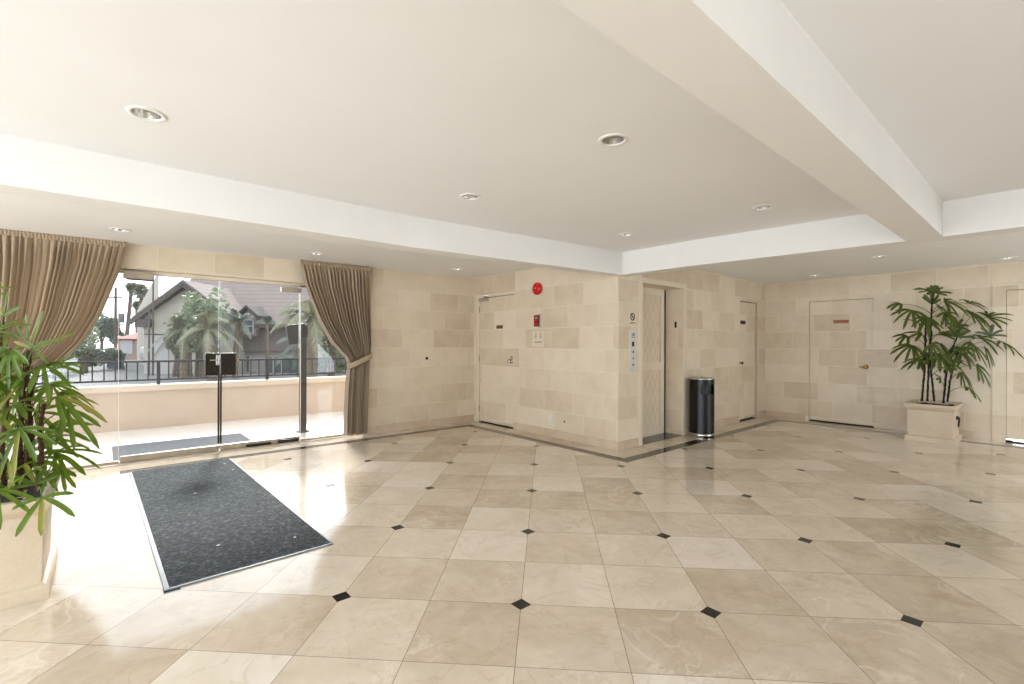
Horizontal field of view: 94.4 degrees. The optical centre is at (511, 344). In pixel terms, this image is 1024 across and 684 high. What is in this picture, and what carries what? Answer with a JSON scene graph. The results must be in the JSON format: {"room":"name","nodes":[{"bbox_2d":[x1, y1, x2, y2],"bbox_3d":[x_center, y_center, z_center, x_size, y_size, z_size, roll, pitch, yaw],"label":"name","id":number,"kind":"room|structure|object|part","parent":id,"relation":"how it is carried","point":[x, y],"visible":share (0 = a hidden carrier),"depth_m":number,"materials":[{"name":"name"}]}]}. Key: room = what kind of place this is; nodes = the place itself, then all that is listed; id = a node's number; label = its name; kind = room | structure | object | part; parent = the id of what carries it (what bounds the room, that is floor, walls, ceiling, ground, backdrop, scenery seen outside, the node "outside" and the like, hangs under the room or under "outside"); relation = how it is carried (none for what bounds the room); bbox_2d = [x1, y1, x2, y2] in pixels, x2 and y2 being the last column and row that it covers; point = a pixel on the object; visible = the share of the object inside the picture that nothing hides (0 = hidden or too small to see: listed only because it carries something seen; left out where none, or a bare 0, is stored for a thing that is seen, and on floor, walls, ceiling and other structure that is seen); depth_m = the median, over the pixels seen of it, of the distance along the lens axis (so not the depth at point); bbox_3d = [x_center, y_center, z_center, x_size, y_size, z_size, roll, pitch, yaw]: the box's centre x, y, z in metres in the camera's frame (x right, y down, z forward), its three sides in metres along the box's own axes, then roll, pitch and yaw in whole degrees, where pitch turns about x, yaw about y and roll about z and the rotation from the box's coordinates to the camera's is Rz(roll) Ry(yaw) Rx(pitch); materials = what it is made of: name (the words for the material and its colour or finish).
{"room":"lobby","nodes":[
{"label":"lobby","id":0,"kind":"room"},
{"bbox_2d":[120,244,473,426],"bbox_3d":[-3.971,0.074,5.226,9.240,2.400,0.200,0,0,-41],"label":"wall","id":1,"kind":"structure","parent":0,"point":[415,317],"depth_m":7.14,"materials":[{"name":"stone"}]},
{"bbox_2d":[33,300,118,473],"bbox_3d":[-4.954,0.234,4.375,2.040,2.075,0.060,0,0,-41],"label":"window","id":2,"kind":"structure","parent":1,"relation":"in","point":[116,461],"depth_m":5.04,"materials":[{"name":"clear glass"}]},
{"bbox_2d":[127,278,152,280],"bbox_3d":[-4.022,-0.695,5.120,0.220,0.010,0.050,0,0,-41],"label":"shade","id":3,"kind":"object","parent":1,"relation":"attached to","point":[139,279],"depth_m":5.12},
{"bbox_2d":[120,270,219,461],"bbox_3d":[-3.809,0.238,5.324,0.912,2.037,0.115,0,0,-41],"label":"door","id":4,"kind":"structure","parent":1,"relation":"in","point":[211,359],"depth_m":5.40,"materials":[{"name":"clear glass"}]},
{"bbox_3d":[-3.834,1.227,5.348,0.910,0.060,0.044,0,0,-41],"label":"rail","id":5,"kind":"part","parent":4,"relation":"part of","materials":[{"name":"brown metal"}]},
{"bbox_3d":[-3.543,0.235,5.597,0.142,0.262,0.050,0,0,-41],"label":"lock plate","id":6,"kind":"part","parent":4,"relation":"part of","materials":[{"name":"brown metal"}]},
{"bbox_2d":[34,433,364,474],"bbox_3d":[-3.940,1.319,5.263,4.740,0.112,0.210,0,0,-41],"label":"trim","id":7,"kind":"structure","parent":1,"relation":"attached to","point":[299,441],"depth_m":5.49,"materials":[{"name":"beige paint"}]},
{"bbox_2d":[119,269,304,286],"bbox_3d":[-3.930,-0.780,5.259,4.740,0.040,0.060,0,0,-41],"label":"trim","id":8,"kind":"structure","parent":1,"relation":"attached to","point":[163,274],"depth_m":5.62,"materials":[{"name":"stone"}]},
{"bbox_2d":[220,281,305,449],"bbox_3d":[-3.088,0.241,5.955,0.992,2.036,0.105,0,0,-41],"label":"door","id":9,"kind":"structure","parent":1,"relation":"in","point":[227,360],"depth_m":5.73,"materials":[{"name":"clear glass"}]},
{"bbox_3d":[-3.418,0.235,5.705,0.157,0.262,0.050,0,0,-41],"label":"lock plate","id":10,"kind":"part","parent":9,"relation":"part of","materials":[{"name":"brown metal"}]},
{"bbox_3d":[-3.143,1.229,5.947,0.900,0.060,0.044,0,0,-41],"label":"rail","id":11,"kind":"part","parent":9,"relation":"part of","materials":[{"name":"brown metal"}]},
{"bbox_2d":[300,287,344,440],"bbox_3d":[-2.467,0.241,6.529,0.860,2.075,0.060,0,0,-41],"label":"window","id":12,"kind":"structure","parent":1,"relation":"in","point":[339,434],"depth_m":6.25,"materials":[{"name":"clear glass"}]},
{"bbox_2d":[367,415,473,433],"bbox_3d":[-1.359,1.230,7.349,1.883,0.105,0.014,0,0,-41],"label":"baseboard","id":13,"kind":"structure","parent":1,"relation":"attached to","point":[441,421],"depth_m":7.27,"materials":[{"name":"stone"}]},
{"bbox_2d":[0,0,1023,283],"bbox_3d":[0.996,-1.176,2.612,14.120,0.670,10.650,0,0,-41],"label":"ceiling","id":14,"kind":"structure","parent":0,"point":[350,132],"depth_m":2.42,"materials":[{"name":"paint"}]},
{"bbox_2d":[0,228,126,432],"bbox_3d":[-4.558,0.081,4.412,1.504,2.285,0.226,0,0,-41],"label":"curtain","id":15,"kind":"object","parent":14,"relation":"hanging from","point":[70,279],"visible":0.93,"depth_m":4.55,"materials":[{"name":"beige fabric"}]},
{"bbox_2d":[109,228,131,231],"bbox_3d":[-3.604,-1.103,4.364,0.164,0.106,0.164,0,0,-41],"label":"recessed light","id":16,"kind":"object","parent":14,"relation":"in","point":[114,229],"visible":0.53,"depth_m":4.38,"materials":[{"name":"silver metal"}]},
{"bbox_2d":[125,105,167,121],"bbox_3d":[-1.772,-1.166,2.299,0.164,0.106,0.164,0,0,-41],"label":"recessed light","id":17,"kind":"object","parent":14,"relation":"in","point":[141,112],"visible":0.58,"depth_m":2.32,"materials":[{"name":"white metal"}]},
{"bbox_2d":[309,252,323,254],"bbox_3d":[-2.321,-1.125,5.633,0.164,0.106,0.164,0,0,-41],"label":"recessed light","id":18,"kind":"object","parent":14,"relation":"in","point":[312,253],"visible":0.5,"depth_m":5.66,"materials":[{"name":"silver metal"}]},
{"bbox_2d":[300,259,371,435],"bbox_3d":[-2.327,0.073,6.337,0.958,2.313,0.229,0,0,-40],"label":"curtain","id":19,"kind":"object","parent":14,"relation":"hanging from","point":[339,294],"visible":1,"depth_m":6.42,"materials":[{"name":"beige fabric"}]},
{"bbox_2d":[459,193,480,199],"bbox_3d":[-0.314,-1.161,3.575,0.164,0.106,0.164,0,0,-41],"label":"recessed light","id":20,"kind":"object","parent":14,"relation":"in","point":[466,196],"visible":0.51,"depth_m":3.61,"materials":[{"name":"silver metal"}]},
{"bbox_2d":[598,133,628,146],"bbox_3d":[0.550,-1.159,2.577,0.164,0.106,0.164,0,0,-41],"label":"recessed light","id":21,"kind":"object","parent":14,"relation":"in","point":[613,139],"visible":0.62,"depth_m":2.61,"materials":[{"name":"silver metal"}]},
{"bbox_2d":[618,232,634,236],"bbox_3d":[1.155,-1.157,4.780,0.164,0.106,0.164,0,0,-41],"label":"recessed light","id":22,"kind":"object","parent":14,"relation":"in","point":[625,234],"visible":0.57,"depth_m":4.81,"materials":[{"name":"silver metal"}]},
{"bbox_2d":[751,204,773,209],"bbox_3d":[2.022,-1.155,3.825,0.164,0.106,0.164,0,0,-41],"label":"recessed light","id":23,"kind":"object","parent":14,"relation":"in","point":[763,206],"visible":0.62,"depth_m":3.85,"materials":[{"name":"silver metal"}]},
{"bbox_2d":[871,255,886,257],"bbox_3d":[4.576,-1.147,5.917,0.164,0.106,0.164,0,0,-41],"label":"recessed light","id":24,"kind":"object","parent":14,"relation":"in","point":[876,256],"visible":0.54,"depth_m":5.92,"materials":[{"name":"silver metal"}]},
{"bbox_2d":[0,416,1023,683],"bbox_3d":[1.236,1.350,2.860,14.420,0.120,10.300,0,0,-41],"label":"floor","id":25,"kind":"structure","parent":0,"point":[765,549],"depth_m":2.70,"materials":[{"name":"tile"}]},
{"bbox_2d":[0,475,60,610],"bbox_3d":[-2.757,1.023,2.424,0.620,0.510,0.644,0,0,-41],"label":"planter","id":26,"kind":"object","parent":25,"relation":"on","point":[28,560],"visible":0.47,"depth_m":2.35,"materials":[{"name":"stone"}]},
{"bbox_2d":[0,282,107,536],"bbox_3d":[-2.511,0.263,2.338,0.780,1.168,0.918,0,0,-41],"label":"palm","id":27,"kind":"object","parent":26,"relation":"in","point":[19,470],"visible":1,"depth_m":2.37,"materials":[{"name":"plant"}]},
{"bbox_2d":[129,459,332,591],"bbox_3d":[-2.439,1.273,3.887,0.953,0.011,2.995,0,0,-42],"label":"entrance mat","id":28,"kind":"object","parent":25,"relation":"on","point":[207,520],"visible":1,"depth_m":3.38,"materials":[{"name":"grey carpet"}]},
{"bbox_2d":[689,376,714,437],"bbox_3d":[2.700,0.874,6.739,0.340,0.840,0.340,0,0,-41],"label":"litter bin","id":29,"kind":"object","parent":25,"relation":"on","point":[702,389],"visible":1,"depth_m":6.61,"materials":[{"name":"black metal"}]},
{"bbox_2d":[689,376,714,379],"bbox_3d":[2.702,0.475,6.739,0.340,0.042,0.340,0,0,-41],"label":"tray","id":30,"kind":"object","parent":29,"relation":"on","point":[691,378],"depth_m":6.63,"materials":[{"name":"silver metal"}]},
{"bbox_2d":[903,399,962,445],"bbox_3d":[5.761,1.051,6.480,0.670,0.505,0.534,0,0,-41],"label":"planter","id":31,"kind":"object","parent":25,"relation":"on","point":[937,422],"visible":1,"depth_m":6.29,"materials":[{"name":"stone"}]},
{"bbox_2d":[886,285,1023,402],"bbox_3d":[5.871,0.001,6.425,1.633,1.642,0.675,0,0,-1],"label":"palm","id":32,"kind":"object","parent":31,"relation":"in","point":[948,362],"visible":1,"depth_m":6.41,"materials":[{"name":"plant"}]},
{"bbox_2d":[474,267,627,441],"bbox_3d":[0.329,0.087,6.998,0.180,2.400,3.150,0,0,-41],"label":"wall","id":33,"kind":"structure","parent":0,"point":[578,377],"depth_m":6.34,"materials":[{"name":"stone"}]},
{"bbox_2d":[476,291,513,428],"bbox_3d":[-0.284,0.236,7.569,0.339,2.101,0.955,0,0,-41],"label":"door","id":34,"kind":"structure","parent":33,"relation":"in","point":[495,311],"depth_m":7.58,"materials":[{"name":"wood"}]},
{"bbox_2d":[532,282,541,294],"bbox_3d":[0.353,-0.797,6.779,0.074,0.180,0.180,0,0,-41],"label":"bell","id":35,"kind":"object","parent":33,"relation":"attached to","point":[537,288],"visible":1,"depth_m":6.75,"materials":[{"name":"red metal"}]},
{"bbox_2d":[534,314,540,327],"bbox_3d":[0.359,-0.338,6.792,0.045,0.200,0.114,0,0,-41],"label":"fire alarm pull station","id":36,"kind":"object","parent":33,"relation":"attached to","point":[537,318],"visible":1,"depth_m":6.77,"materials":[{"name":"red plastic"}]},
{"bbox_2d":[532,331,543,346],"bbox_3d":[0.376,-0.072,6.801,0.007,0.220,0.240,0,0,-41],"label":"sign","id":37,"kind":"object","parent":33,"relation":"attached to","point":[537,337],"visible":1,"depth_m":6.79,"materials":[{"name":"plastic"}]},
{"bbox_2d":[549,414,552,422],"bbox_3d":[0.542,1.033,6.604,0.009,0.124,0.076,0,0,-41],"label":"wall outlet","id":38,"kind":"object","parent":33,"relation":"attached to","point":[550,415],"visible":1,"depth_m":6.60,"materials":[{"name":"white plastic"}]},
{"bbox_2d":[513,422,618,450],"bbox_3d":[0.657,1.236,6.466,0.014,0.105,1.939,0,0,-41],"label":"baseboard","id":39,"kind":"structure","parent":33,"relation":"attached to","point":[603,443],"depth_m":6.33,"materials":[{"name":"stone"}]},
{"bbox_2d":[627,269,764,439],"bbox_3d":[2.993,0.095,7.420,4.400,2.400,0.300,0,0,-41],"label":"wall","id":40,"kind":"structure","parent":0,"point":[713,299],"depth_m":7.08,"materials":[{"name":"stone"}]},
{"bbox_2d":[629,311,634,324],"bbox_3d":[1.507,-0.324,5.929,0.124,0.170,0.007,0,0,-41],"label":"no smoking sign","id":41,"kind":"object","parent":40,"relation":"attached to","point":[631,314],"visible":1,"depth_m":5.92,"materials":[{"name":"plastic"}]},
{"bbox_2d":[629,330,635,371],"bbox_3d":[1.516,0.081,5.933,0.132,0.520,0.014,0,0,-41],"label":"panel","id":42,"kind":"object","parent":40,"relation":"attached to","point":[632,349],"visible":1,"depth_m":5.93,"materials":[{"name":"silver metal"}]},
{"bbox_2d":[638,277,686,445],"bbox_3d":[1.931,0.217,6.503,1.235,2.150,0.318,0,0,-41],"label":"door","id":43,"kind":"structure","parent":40,"relation":"in","point":[652,302],"depth_m":6.73,"materials":[{"name":"patterned bronze metal"},{"name":"brushed metal"},{"name":"limestone"}]},
{"bbox_3d":[1.851,0.249,6.595,0.945,2.085,0.018,0,0,-41],"label":"frame","id":44,"kind":"part","parent":43,"relation":"part of","materials":[{"name":"stone"}]},
{"bbox_3d":[1.960,1.290,6.505,1.003,0.004,0.264,0,0,-41],"label":"lift sill","id":45,"kind":"part","parent":43,"relation":"part of","materials":[{"name":"metal"}]},
{"bbox_2d":[619,410,764,450],"bbox_3d":[2.939,1.243,7.169,4.380,0.105,0.014,0,0,-41],"label":"baseboard","id":46,"kind":"structure","parent":40,"relation":"attached to","point":[631,443],"depth_m":7.34,"materials":[{"name":"stone"}]},
{"bbox_2d":[739,297,757,421],"bbox_3d":[3.998,0.254,8.260,0.740,2.091,0.326,0,0,-41],"label":"door","id":47,"kind":"structure","parent":40,"relation":"in","point":[747,310],"depth_m":8.22,"materials":[{"name":"stone"}]},
{"bbox_2d":[765,261,1023,440],"bbox_3d":[6.896,0.107,6.105,0.180,2.400,7.400,0,0,-41],"label":"wall","id":48,"kind":"structure","parent":0,"point":[784,301],"depth_m":7.18,"materials":[{"name":"stone"}]},
{"bbox_2d":[805,294,877,427],"bbox_3d":[5.407,0.258,7.785,0.211,2.091,1.010,0,0,-41],"label":"door","id":49,"kind":"structure","parent":48,"relation":"in","point":[844,332],"depth_m":7.73,"materials":[{"name":"stone"}]},
{"bbox_2d":[766,410,990,440],"bbox_3d":[6.923,1.255,5.923,0.014,0.105,7.086,0,0,-41],"label":"baseboard","id":50,"kind":"structure","parent":48,"relation":"attached to","point":[881,425],"depth_m":7.22,"materials":[{"name":"stone"}]},
{"bbox_2d":[992,282,1023,443],"bbox_3d":[6.944,0.247,6.031,0.184,2.120,1.165,0,0,-41],"label":"door","id":51,"kind":"structure","parent":48,"relation":"in","point":[1008,370],"depth_m":6.32,"materials":[{"name":"stone"}]},
{"label":"outside","id":52,"kind":"structure","parent":0,"visible":0},
{"bbox_2d":[12,355,345,389],"bbox_3d":[-59.941,1.877,99.762,220.000,0.300,210.700,0,0,-41],"label":"ground","id":53,"kind":"structure","parent":52,"point":[131,367],"depth_m":27.12,"materials":[{"name":"concrete"}]},
{"bbox_2d":[59,319,102,364],"bbox_3d":[-38.289,-1.034,39.796,5.346,5.676,4.138,0,0,0],"label":"leafy tree","id":54,"kind":"object","parent":53,"relation":"on","point":[97,322],"visible":0.02,"depth_m":41.18,"materials":[{"name":"green plant"}]},
{"bbox_2d":[67,325,100,372],"bbox_3d":[-27.230,0.087,29.828,3.214,3.513,2.897,0,0,0],"label":"leafy tree","id":55,"kind":"object","parent":53,"relation":"on","point":[86,347],"visible":0.21,"depth_m":29.82,"materials":[{"name":"green plant"}]},
{"bbox_2d":[73,347,122,366],"bbox_3d":[-28.888,0.808,32.970,2.562,1.502,2.497,0,0,0],"label":"bush","id":56,"kind":"object","parent":53,"relation":"on","point":[97,354],"visible":0.67,"depth_m":32.66,"materials":[{"name":"green plant"}]},
{"bbox_2d":[96,313,124,348],"bbox_3d":[-52.064,-1.157,59.990,4.526,5.835,3.829,0,0,0],"label":"leafy tree","id":57,"kind":"object","parent":53,"relation":"on","point":[107,331],"visible":0.48,"depth_m":59.92,"materials":[{"name":"green plant"}]},
{"bbox_2d":[106,288,124,346],"bbox_3d":[-35.314,-1.605,42.000,1.840,6.811,0.468,0,0,0],"label":"utility pole","id":58,"kind":"object","parent":53,"relation":"on","point":[121,315],"visible":0.8,"depth_m":41.91,"materials":[{"name":"wood"}]},
{"bbox_2d":[106,353,126,369],"bbox_3d":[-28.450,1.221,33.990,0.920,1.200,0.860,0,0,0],"label":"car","id":59,"kind":"object","parent":53,"relation":"on","point":[109,365],"visible":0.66,"depth_m":33.77,"materials":[{"name":"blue metal"}]},
{"bbox_2d":[117,333,136,359],"bbox_3d":[-44.564,-0.129,57.750,2.553,3.803,6.500,0,0,0],"label":"building","id":60,"kind":"structure","parent":53,"relation":"on","point":[128,343],"depth_m":54.93,"materials":[{"name":"paint"}]},
{"bbox_3d":[-44.711,0.320,54.950,1.451,1.567,0.100,0,0,0],"label":"garage door","id":61,"kind":"part","parent":60,"relation":"part of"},
{"bbox_2d":[124,282,135,335],"bbox_3d":[-60.372,-4.073,74.997,2.365,11.658,2.009,0,0,0],"label":"palm tree","id":62,"kind":"object","parent":53,"relation":"on","point":[129,286],"visible":0.8,"depth_m":74.77,"materials":[{"name":"plant"}]},
{"bbox_3d":[-60.145,-8.908,74.972,1.944,1.988,2.005,0,0,-42],"label":"crown","id":63,"kind":"part","parent":62,"relation":"part of","materials":[{"name":"green plant"}]},
{"bbox_2d":[132,301,138,332],"bbox_3d":[-67.300,-3.094,84.993,1.633,9.610,1.489,0,0,0],"label":"palm tree","id":64,"kind":"object","parent":53,"relation":"on","point":[135,303],"visible":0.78,"depth_m":84.75,"materials":[{"name":"green plant"}]},
{"bbox_3d":[-67.288,-7.064,84.993,1.633,1.670,1.489,0,0,0],"label":"crown","id":65,"kind":"part","parent":64,"relation":"part of","materials":[{"name":"green plant"}]},
{"bbox_2d":[132,283,148,332],"bbox_3d":[-54.752,-3.683,70.000,2.354,10.894,2.374,0,0,0],"label":"palm tree","id":66,"kind":"object","parent":53,"relation":"on","point":[138,291],"visible":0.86,"depth_m":69.73,"materials":[{"name":"green plant"}]},
{"bbox_3d":[-54.740,-7.809,70.000,2.354,2.643,2.374,0,0,0],"label":"crown","id":67,"kind":"part","parent":66,"relation":"part of","materials":[{"name":"green plant"}]},
{"bbox_2d":[137,276,158,365],"bbox_3d":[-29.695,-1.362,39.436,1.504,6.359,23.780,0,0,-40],"label":"apartment block","id":68,"kind":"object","parent":53,"relation":"on","point":[147,300],"visible":0.2,"depth_m":40.37,"materials":[{"name":"beige paint"}]},
{"bbox_2d":[148,310,149,375],"bbox_3d":[-21.293,-0.088,27.800,0.120,3.862,0.120,0,0,0],"label":"utility pole","id":69,"kind":"object","parent":53,"relation":"on","point":[148,310],"visible":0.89,"depth_m":27.78,"materials":[{"name":"wood"}]},
{"bbox_2d":[152,276,153,375],"bbox_3d":[-21.206,-1.366,28.000,0.110,6.417,0.110,0,0,0],"label":"utility pole","id":70,"kind":"object","parent":53,"relation":"on","point":[153,276],"visible":0.76,"depth_m":27.97,"materials":[{"name":"brown wood"}]},
{"bbox_2d":[146,312,202,377],"bbox_3d":[-18.081,0.033,26.061,3.036,3.639,2.834,0,0,12],"label":"palm tree","id":71,"kind":"object","parent":53,"relation":"on","point":[176,320],"visible":0.54,"depth_m":25.72,"materials":[{"name":"green plant"}]},
{"bbox_2d":[163,326,192,376],"bbox_3d":[-18.922,0.178,27.020,1.358,3.382,1.496,0,0,0],"label":"leafy tree","id":72,"kind":"object","parent":53,"relation":"on","point":[175,339],"visible":0.29,"depth_m":26.66,"materials":[{"name":"green plant"}]},
{"bbox_2d":[179,287,229,376],"bbox_3d":[-16.537,-0.608,25.703,2.578,4.957,1.738,0,0,-11],"label":"leafy tree","id":73,"kind":"object","parent":53,"relation":"on","point":[200,303],"visible":0.54,"depth_m":25.32,"materials":[{"name":"green plant"}]},
{"bbox_2d":[174,310,243,380],"bbox_3d":[-15.498,0.080,24.009,2.976,3.565,2.978,0,0,0],"label":"palm tree","id":74,"kind":"object","parent":53,"relation":"on","point":[209,326],"visible":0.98,"depth_m":23.80,"materials":[{"name":"green plant"}]},
{"bbox_3d":[-15.496,-0.496,24.009,2.976,2.414,2.978,0,0,0],"label":"crown","id":75,"kind":"part","parent":74,"relation":"part of","materials":[{"name":"green plant"}]},
{"bbox_2d":[176,298,241,376],"bbox_3d":[-17.309,-0.364,26.605,3.291,4.439,3.594,0,0,0],"label":"palm tree","id":76,"kind":"object","parent":53,"relation":"on","point":[199,356],"visible":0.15,"depth_m":26.45,"materials":[{"name":"green plant"}]},
{"bbox_3d":[-17.307,-1.236,26.605,3.291,2.712,3.594,0,0,0],"label":"crown","id":77,"kind":"part","parent":76,"relation":"part of","materials":[{"name":"green plant"}]},
{"bbox_2d":[218,308,253,377],"bbox_3d":[-14.992,-0.045,26.160,2.038,3.815,1.622,0,0,0],"label":"palm tree","id":78,"kind":"object","parent":53,"relation":"on","point":[236,317],"visible":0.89,"depth_m":25.90,"materials":[{"name":"green plant"}]},
{"bbox_3d":[-14.989,-1.095,26.160,2.039,1.715,1.622,0,0,0],"label":"crown","id":79,"kind":"part","parent":78,"relation":"part of","materials":[{"name":"green plant"}]},
{"bbox_2d":[130,279,346,373],"bbox_3d":[-14.644,-3.388,35.500,19.890,10.699,13.000,0,0,0],"label":"house","id":80,"kind":"structure","parent":53,"relation":"on","point":[260,301],"depth_m":30.75,"materials":[{"name":"white paint"}]},
{"bbox_3d":[-22.058,0.627,29.470,1.369,2.426,0.060,0,0,0],"label":"garage door","id":81,"kind":"part","parent":80,"relation":"part of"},
{"bbox_3d":[-18.822,0.637,29.470,1.245,2.426,0.060,0,0,0],"label":"garage door","id":82,"kind":"part","parent":80,"relation":"part of","materials":[{"name":"white"}]},
{"bbox_3d":[-16.709,-1.119,30.085,0.523,0.785,0.070,0,0,0],"label":"dormer pane","id":83,"kind":"part","parent":80,"relation":"part of","materials":[{"name":"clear glass"}]},
{"bbox_3d":[-16.706,-1.122,30.070,0.621,0.922,0.100,0,0,0],"label":"dormer frame","id":84,"kind":"part","parent":80,"relation":"part of","materials":[{"name":"white wood"}]},
{"bbox_3d":[-15.016,1.372,30.940,2.249,1.137,0.040,0,0,0],"label":"pane","id":85,"kind":"part","parent":80,"relation":"part of","materials":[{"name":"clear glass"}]},
{"bbox_3d":[-12.073,1.381,30.940,2.249,1.137,0.040,0,0,0],"label":"pane","id":86,"kind":"part","parent":80,"relation":"part of","materials":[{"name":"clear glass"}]},
{"bbox_2d":[256,316,275,358],"bbox_3d":[-13.989,0.106,26.985,1.104,3.516,0.859,0,0,-34],"label":"palm tree","id":87,"kind":"object","parent":53,"relation":"on","point":[267,320],"visible":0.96,"depth_m":26.92,"materials":[{"name":"plant"}]},
{"bbox_3d":[-13.985,-1.347,26.985,1.104,0.610,0.859,0,0,-34],"label":"crown","id":88,"kind":"part","parent":87,"relation":"part of","materials":[{"name":"green plant"}]},
{"bbox_2d":[269,299,325,376],"bbox_3d":[-9.371,-0.201,22.215,3.320,4.159,3.736,0,0,12],"label":"palm tree","id":89,"kind":"object","parent":53,"relation":"on","point":[306,311],"visible":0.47,"depth_m":21.73,"materials":[{"name":"green plant"}]},
{"bbox_2d":[276,337,323,377],"bbox_3d":[-10.652,0.532,23.978,2.148,2.685,2.944,0,0,0],"label":"palm tree","id":90,"kind":"object","parent":53,"relation":"on","point":[284,339],"visible":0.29,"depth_m":23.54,"materials":[{"name":"green plant"}]},
{"bbox_2d":[316,322,342,375],"bbox_3d":[-9.604,-0.087,25.011,1.854,3.960,1.158,0,0,0],"label":"leafy tree","id":91,"kind":"object","parent":53,"relation":"on","point":[332,350],"visible":0.23,"depth_m":24.89,"materials":[{"name":"green plant"}]},
{"bbox_2d":[317,347,346,371],"bbox_3d":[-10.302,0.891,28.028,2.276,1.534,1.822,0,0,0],"label":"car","id":92,"kind":"object","parent":53,"relation":"on","point":[342,361],"visible":0.29,"depth_m":27.43,"materials":[{"name":"white metal"}]},
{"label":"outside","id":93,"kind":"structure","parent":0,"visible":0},
{"bbox_2d":[5,411,343,468],"bbox_3d":[-6.329,1.327,5.013,15.000,0.120,2.540,0,0,-41],"label":"floor","id":94,"kind":"structure","parent":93,"point":[325,423],"depth_m":6.91,"materials":[{"name":"tile"}]},
{"bbox_2d":[7,376,345,438],"bbox_3d":[-7.111,1.238,5.916,15.000,1.255,0.270,0,0,-41],"label":"wall","id":95,"kind":"structure","parent":94,"relation":"on","point":[141,406],"depth_m":7.58,"materials":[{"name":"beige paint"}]},
{"bbox_2d":[36,357,345,384],"bbox_3d":[-7.319,0.425,5.701,13.400,0.368,0.044,0,0,-41],"label":"metal railing","id":96,"kind":"object","parent":95,"relation":"on","point":[266,375],"visible":0.44,"depth_m":7.56,"materials":[{"name":"metal"}]},
{"bbox_3d":[-5.456,0.446,7.314,0.044,0.338,0.042,0,0,-41],"label":"post","id":97,"kind":"part","parent":96,"relation":"part of","materials":[{"name":"metal"}]},
{"bbox_3d":[-7.319,0.536,5.701,13.400,0.026,0.028,0,0,-41],"label":"rail","id":98,"kind":"part","parent":96,"relation":"part of","materials":[{"name":"metal"}]},
{"bbox_3d":[-7.319,0.256,5.701,13.400,0.030,0.044,0,0,-41],"label":"rail","id":99,"kind":"part","parent":96,"relation":"part of","materials":[{"name":"metal"}]},
{"bbox_3d":[-4.299,0.450,8.316,0.044,0.338,0.042,0,0,-41],"label":"post","id":100,"kind":"part","parent":96,"relation":"part of","materials":[{"name":"metal"}]},
{"bbox_2d":[112,431,270,460],"bbox_3d":[-3.998,1.269,6.026,1.650,0.009,0.980,0,0,-41],"label":"mat","id":101,"kind":"object","parent":94,"relation":"on","point":[132,449],"visible":0.57,"depth_m":6.04,"materials":[{"name":"rubber"}]},
{"bbox_2d":[285,324,309,432],"bbox_3d":[-3.111,0.490,6.885,0.338,1.575,0.200,0,0,-41],"label":"pedestal","id":102,"kind":"object","parent":94,"relation":"on","point":[292,331],"visible":0.89,"depth_m":6.89,"materials":[{"name":"paint"}]},
{"bbox_3d":[-3.163,-0.143,6.838,0.196,0.298,0.070,0,0,-41],"label":"intercom panel","id":103,"kind":"part","parent":102,"relation":"part of","materials":[{"name":"black plastic"}]},
{"bbox_3d":[-3.059,0.485,6.930,0.080,1.565,0.100,0,0,-41],"label":"post","id":104,"kind":"part","parent":102,"relation":"part of","materials":[{"name":"metal"}]}
]}

